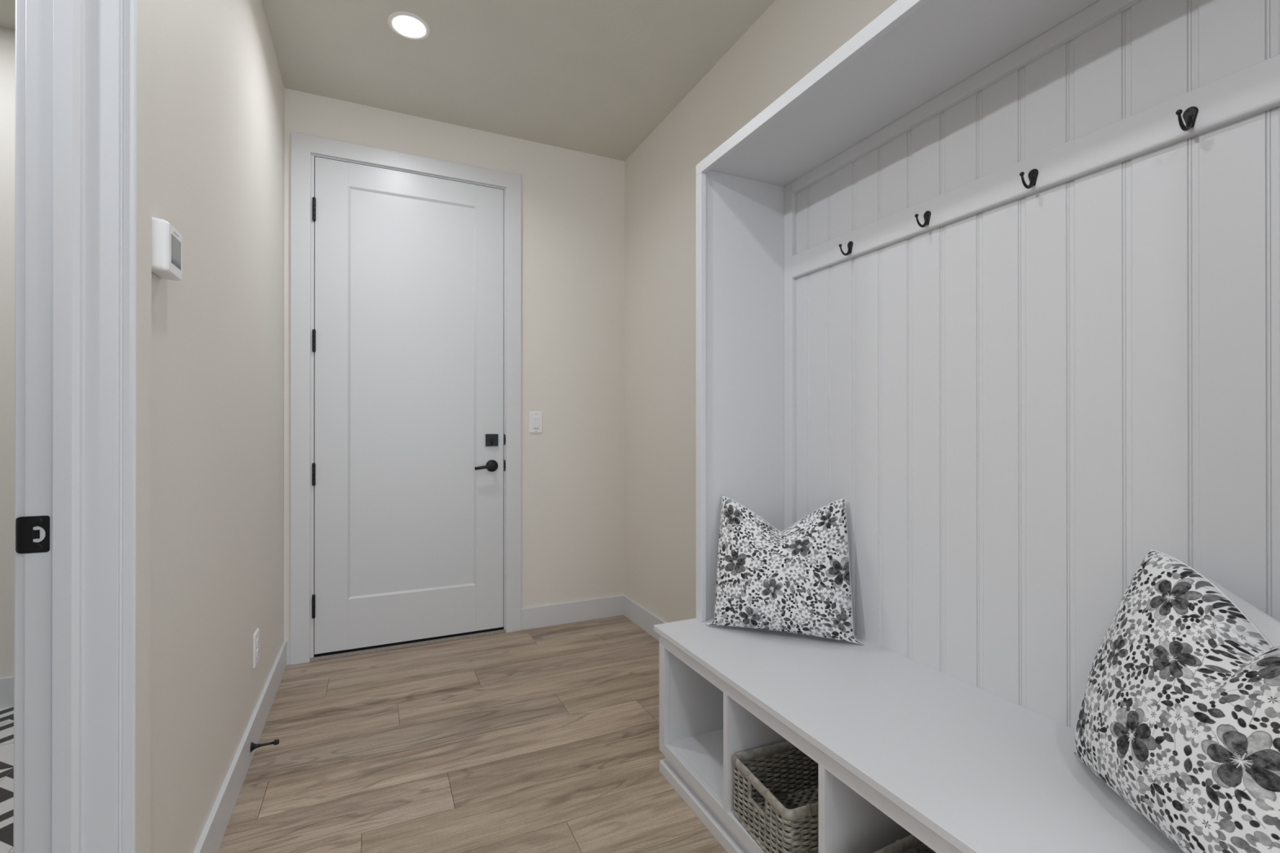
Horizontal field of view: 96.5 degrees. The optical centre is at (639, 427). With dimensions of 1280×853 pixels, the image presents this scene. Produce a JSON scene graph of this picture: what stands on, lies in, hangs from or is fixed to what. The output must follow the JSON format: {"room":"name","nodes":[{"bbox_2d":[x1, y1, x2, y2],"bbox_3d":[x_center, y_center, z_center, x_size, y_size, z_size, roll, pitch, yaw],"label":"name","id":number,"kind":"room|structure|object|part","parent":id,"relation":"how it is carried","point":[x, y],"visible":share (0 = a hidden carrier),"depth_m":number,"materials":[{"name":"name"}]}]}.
{"room":"mudroom","nodes":[
{"label":"mudroom","id":0,"kind":"room"},
{"bbox_2d":[0,706,13,852],"bbox_3d":[-1.918,1.132,-0.382,2.841,0.001,5.530,0,0,-25],"label":"floor","id":1,"kind":"structure","parent":0,"point":[6,714],"depth_m":1.85,"materials":[{"name":"tile"}]},
{"bbox_2d":[135,0,284,852],"bbox_3d":[-0.591,-0.253,0.227,0.137,2.773,5.510,0,0,-25],"label":"wall","id":2,"kind":"structure","parent":0,"point":[210,341],"depth_m":1.46,"materials":[{"name":"beige paint"}]},
{"bbox_2d":[13,0,137,852],"bbox_3d":[-0.750,-0.146,0.549,0.153,2.560,1.052,0,0,-25],"label":"door frame","id":3,"kind":"structure","parent":2,"relation":"attached to","point":[76,134],"depth_m":0.94,"materials":[{"name":"white paint"}]},
{"bbox_3d":[-1.016,-0.145,0.959,0.015,2.560,0.084,0,0,-25],"label":"casing","id":4,"kind":"part","parent":3,"relation":"part of","materials":[{"name":"white paint"}]},
{"bbox_3d":[-0.982,0.172,0.923,0.044,0.059,0.007,0,0,-19],"label":"strike plate","id":5,"kind":"part","parent":3,"relation":"part of","materials":[{"name":"black metal"}]},
{"bbox_2d":[151,217,182,280],"bbox_3d":[-0.935,-0.350,1.125,0.036,0.102,0.097,0,0,-25],"label":"thermostat","id":6,"kind":"object","parent":2,"relation":"attached to","point":[166,241],"visible":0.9,"depth_m":1.09,"materials":[{"name":"white plastic"}]},
{"bbox_2d":[193,640,286,852],"bbox_3d":[-1.307,1.077,1.895,0.014,0.119,1.876,0,0,-25],"label":"baseboard","id":7,"kind":"structure","parent":2,"relation":"attached to","point":[211,838],"depth_m":1.77,"materials":[{"name":"white paint"}]},
{"bbox_2d":[253,627,259,668],"bbox_3d":[-1.398,0.803,2.085,0.008,0.120,0.082,0,0,-25],"label":"wall outlet","id":8,"kind":"object","parent":2,"relation":"attached to","point":[256,635],"visible":1,"depth_m":2.07,"materials":[{"name":"white plastic"}]},
{"bbox_2d":[249,739,279,752],"bbox_3d":[-1.283,1.085,1.957,0.082,0.032,0.032,0,0,-25],"label":"door stop","id":9,"kind":"object","parent":2,"relation":"attached to","point":[253,746],"visible":1,"depth_m":1.95,"materials":[{"name":"black metal"}]},
{"bbox_3d":[-1.280,1.085,1.959,0.050,0.009,0.009,0,0,-25],"label":"rod","id":10,"kind":"part","parent":9,"relation":"part of","materials":[{"name":"black metal"}]},
{"bbox_2d":[0,26,624,678],"bbox_3d":[-2.136,-0.238,2.635,4.750,2.793,0.160,0,0,-25],"label":"wall","id":11,"kind":"structure","parent":0,"point":[572,202],"depth_m":3.29,"materials":[{"name":"beige paint"}]},
{"bbox_2d":[286,639,290,665],"bbox_3d":[-1.693,1.079,2.743,0.026,0.119,0.014,0,0,-25],"label":"baseboard","id":12,"kind":"structure","parent":11,"relation":"attached to","point":[288,642],"depth_m":2.74,"materials":[{"name":"white paint"}]},
{"bbox_2d":[290,131,520,665],"bbox_3d":[-1.180,-0.141,2.993,1.112,2.560,0.117,0,0,-25],"label":"door","id":13,"kind":"structure","parent":11,"relation":"in","point":[409,265],"depth_m":2.97,"materials":[{"name":"white paint"}]},
{"bbox_3d":[-0.840,0.214,3.096,0.108,0.030,0.018,0,0,-25],"label":"lever","id":14,"kind":"part","parent":13,"relation":"part of","materials":[{"name":"black metal"}]},
{"bbox_3d":[-0.807,0.210,3.135,0.065,0.065,0.052,0,0,-25],"label":"lever","id":15,"kind":"part","parent":13,"relation":"part of","materials":[{"name":"black metal"}]},
{"bbox_2d":[528,411,542,433],"bbox_3d":[-0.592,-0.030,3.258,0.076,0.121,0.012,0,0,-25],"label":"light switch","id":16,"kind":"object","parent":11,"relation":"attached to","point":[535,418],"visible":1,"depth_m":3.26,"materials":[{"name":"white plastic"}]},
{"bbox_3d":[-0.592,-0.028,3.258,0.036,0.070,0.002,0,0,-25],"label":"rocker frame","id":17,"kind":"part","parent":16,"relation":"part of","materials":[{"name":"white plastic"}]},
{"bbox_2d":[520,595,625,630],"bbox_3d":[-0.382,1.080,3.353,0.642,0.119,0.014,0,0,-25],"label":"baseboard","id":18,"kind":"structure","parent":11,"relation":"attached to","point":[540,616],"depth_m":3.33,"materials":[{"name":"white paint"}]},
{"bbox_2d":[0,0,775,160],"bbox_3d":[-0.961,-1.690,0.113,4.750,0.100,5.610,0,0,-25],"label":"ceiling","id":19,"kind":"structure","parent":0,"point":[598,77],"depth_m":2.52,"materials":[{"name":"beige paint"}]},
{"bbox_2d":[386,11,431,39],"bbox_3d":[-0.939,-1.633,2.326,0.164,0.005,0.164,0,0,-25],"label":"recessed light","id":20,"kind":"object","parent":19,"relation":"in","point":[408,25],"visible":1,"depth_m":2.32,"materials":[{"name":"white plastic"}]},
{"bbox_2d":[217,615,727,852],"bbox_3d":[0.209,1.164,0.629,1.870,0.060,5.570,0,0,-25],"label":"floor","id":21,"kind":"structure","parent":0,"point":[544,740],"depth_m":2.00,"materials":[{"name":"brown wood"}]},
{"bbox_2d":[653,617,1183,852],"bbox_3d":[0.617,0.895,1.318,0.545,0.480,1.544,0,0,-25],"label":"storage bench","id":22,"kind":"object","parent":21,"relation":"on","point":[902,747],"visible":0.84,"depth_m":1.27,"materials":[{"name":"white paint"}]},
{"bbox_3d":[0.315,0.871,1.988,0.499,0.390,0.034,0,0,-25],"label":"panel","id":23,"kind":"part","parent":22,"relation":"part of","materials":[{"name":"white paint"}]},
{"bbox_3d":[0.393,1.046,1.205,0.019,0.037,1.522,0,0,-25],"label":"rail","id":24,"kind":"part","parent":22,"relation":"part of","materials":[{"name":"white paint"}]},
{"bbox_2d":[733,741,818,852],"bbox_3d":[0.449,0.949,1.473,0.351,0.160,0.259,0,0,-21],"label":"wicker basket","id":25,"kind":"object","parent":22,"relation":"on","point":[803,813],"visible":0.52,"depth_m":1.48,"materials":[{"name":"beige wicker"}]},
{"bbox_2d":[705,496,863,644],"bbox_3d":[0.450,0.439,1.819,0.490,0.430,0.156,0,0,21],"label":"throw pillow","id":26,"kind":"object","parent":22,"relation":"on","point":[796,579],"visible":1,"depth_m":1.77,"materials":[{"name":"fabric"}]},
{"bbox_3d":[0.393,0.695,1.206,0.019,0.039,1.522,0,0,-25],"label":"rail","id":27,"kind":"part","parent":22,"relation":"part of","materials":[{"name":"white paint"}]},
{"bbox_2d":[874,835,935,852],"bbox_3d":[0.627,0.948,1.109,0.351,0.160,0.259,0,0,-27],"label":"wicker basket","id":28,"kind":"object","parent":22,"relation":"on","point":[910,843],"visible":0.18,"depth_m":1.21,"materials":[{"name":"beige wicker"}]},
{"bbox_2d":[696,0,1279,729],"bbox_3d":[0.690,-0.125,1.354,0.386,1.560,1.528,0,0,-25],"label":"wall paneling","id":29,"kind":"structure","parent":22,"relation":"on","point":[1015,397],"depth_m":1.35,"materials":[{"name":"white paint"}]},
{"bbox_3d":[0.208,-0.104,1.953,0.019,1.522,0.036,0,0,-25],"label":"post","id":30,"kind":"part","parent":29,"relation":"part of","materials":[{"name":"white paint"}]},
{"bbox_3d":[0.382,-0.114,2.038,0.367,1.541,0.018,0,0,-25],"label":"panel","id":31,"kind":"part","parent":29,"relation":"part of","materials":[{"name":"white paint"}]},
{"bbox_2d":[839,240,853,255],"bbox_3d":[0.643,-0.564,1.792,0.048,0.048,0.022,0,0,-25],"label":"coat hook","id":32,"kind":"object","parent":29,"relation":"attached to","point":[850,245],"visible":1,"depth_m":1.79,"materials":[{"name":"black metal"}]},
{"bbox_3d":[0.644,-0.556,1.793,0.045,0.031,0.009,0,0,-25],"label":"hook arm","id":33,"kind":"part","parent":32,"relation":"part of","materials":[{"name":"black metal"}]},
{"bbox_3d":[0.662,-0.569,1.801,0.004,0.038,0.022,0,0,-25],"label":"plate","id":34,"kind":"part","parent":32,"relation":"part of","materials":[{"name":"black metal"}]},
{"bbox_2d":[709,0,1099,186],"bbox_3d":[0.698,-0.895,1.360,0.367,0.018,1.517,0,0,-25],"label":"shelf","id":35,"kind":"object","parent":29,"relation":"attached to","point":[944,46],"depth_m":1.45,"materials":[{"name":"white paint"}]},
{"bbox_2d":[914,210,930,227],"bbox_3d":[0.759,-0.565,1.542,0.048,0.048,0.022,0,0,-25],"label":"coat hook","id":36,"kind":"object","parent":29,"relation":"attached to","point":[926,215],"visible":1,"depth_m":1.54,"materials":[{"name":"black metal"}]},
{"bbox_3d":[0.761,-0.556,1.542,0.045,0.031,0.009,0,0,-25],"label":"hook arm","id":37,"kind":"part","parent":36,"relation":"part of","materials":[{"name":"black metal"}]},
{"bbox_3d":[0.779,-0.569,1.550,0.004,0.038,0.022,0,0,-25],"label":"plate","id":38,"kind":"part","parent":36,"relation":"part of","materials":[{"name":"black metal"}]},
{"bbox_2d":[1019,168,1038,188],"bbox_3d":[0.876,-0.565,1.292,0.048,0.048,0.022,0,0,-25],"label":"coat hook","id":39,"kind":"object","parent":29,"relation":"attached to","point":[1033,174],"visible":1,"depth_m":1.29,"materials":[{"name":"black metal"}]},
{"bbox_3d":[0.877,-0.557,1.293,0.045,0.031,0.009,0,0,-25],"label":"hook arm","id":40,"kind":"part","parent":39,"relation":"part of","materials":[{"name":"black metal"}]},
{"bbox_3d":[0.895,-0.570,1.301,0.004,0.038,0.022,0,0,-25],"label":"plate","id":41,"kind":"part","parent":39,"relation":"part of","materials":[{"name":"black metal"}]},
{"bbox_3d":[0.847,-0.580,1.429,0.018,0.080,1.387,0,0,-25],"label":"hook rail","id":42,"kind":"part","parent":29,"relation":"part of","materials":[{"name":"white paint"}]},
{"bbox_2d":[1175,106,1198,131],"bbox_3d":[0.992,-0.566,1.042,0.048,0.048,0.022,0,0,-25],"label":"coat hook","id":43,"kind":"object","parent":29,"relation":"attached to","point":[1189,115],"visible":1,"depth_m":1.04,"materials":[{"name":"black metal"}]},
{"bbox_3d":[0.994,-0.558,1.042,0.045,0.031,0.009,0,0,-25],"label":"hook arm","id":44,"kind":"part","parent":43,"relation":"part of","materials":[{"name":"black metal"}]},
{"bbox_3d":[1.011,-0.570,1.050,0.004,0.038,0.022,0,0,-25],"label":"plate","id":45,"kind":"part","parent":43,"relation":"part of","materials":[{"name":"black metal"}]},
{"bbox_2d":[1074,549,1279,852],"bbox_3d":[0.892,0.438,0.915,0.228,0.429,0.464,0,0,1],"label":"throw pillow","id":46,"kind":"object","parent":22,"relation":"on","point":[1179,715],"visible":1,"depth_m":0.87,"materials":[{"name":"fabric"}]},
{"bbox_2d":[624,0,897,622],"bbox_3d":[1.132,-0.252,1.029,0.140,2.773,5.510,0,0,-25],"label":"wall","id":47,"kind":"structure","parent":0,"point":[792,37],"depth_m":2.92,"materials":[{"name":"beige paint"}]},
{"bbox_2d":[623,595,666,640],"bbox_3d":[0.224,1.079,2.796,0.014,0.119,1.506,0,0,-25],"label":"baseboard","id":48,"kind":"structure","parent":47,"relation":"attached to","point":[633,611],"depth_m":3.25,"materials":[{"name":"white paint"}]},
{"bbox_3d":[-1.919,-0.255,-0.390,2.791,2.773,5.510,0,0,-25],"label":"wall","id":49,"kind":"structure","parent":0,"visible":0},
{"bbox_2d":[0,675,13,708],"bbox_3d":[-3.033,1.078,2.119,2.691,0.119,0.014,0,0,-25],"label":"baseboard","id":50,"kind":"structure","parent":49,"relation":"attached to","point":[6,684],"depth_m":2.32,"materials":[{"name":"white paint"}]}
]}

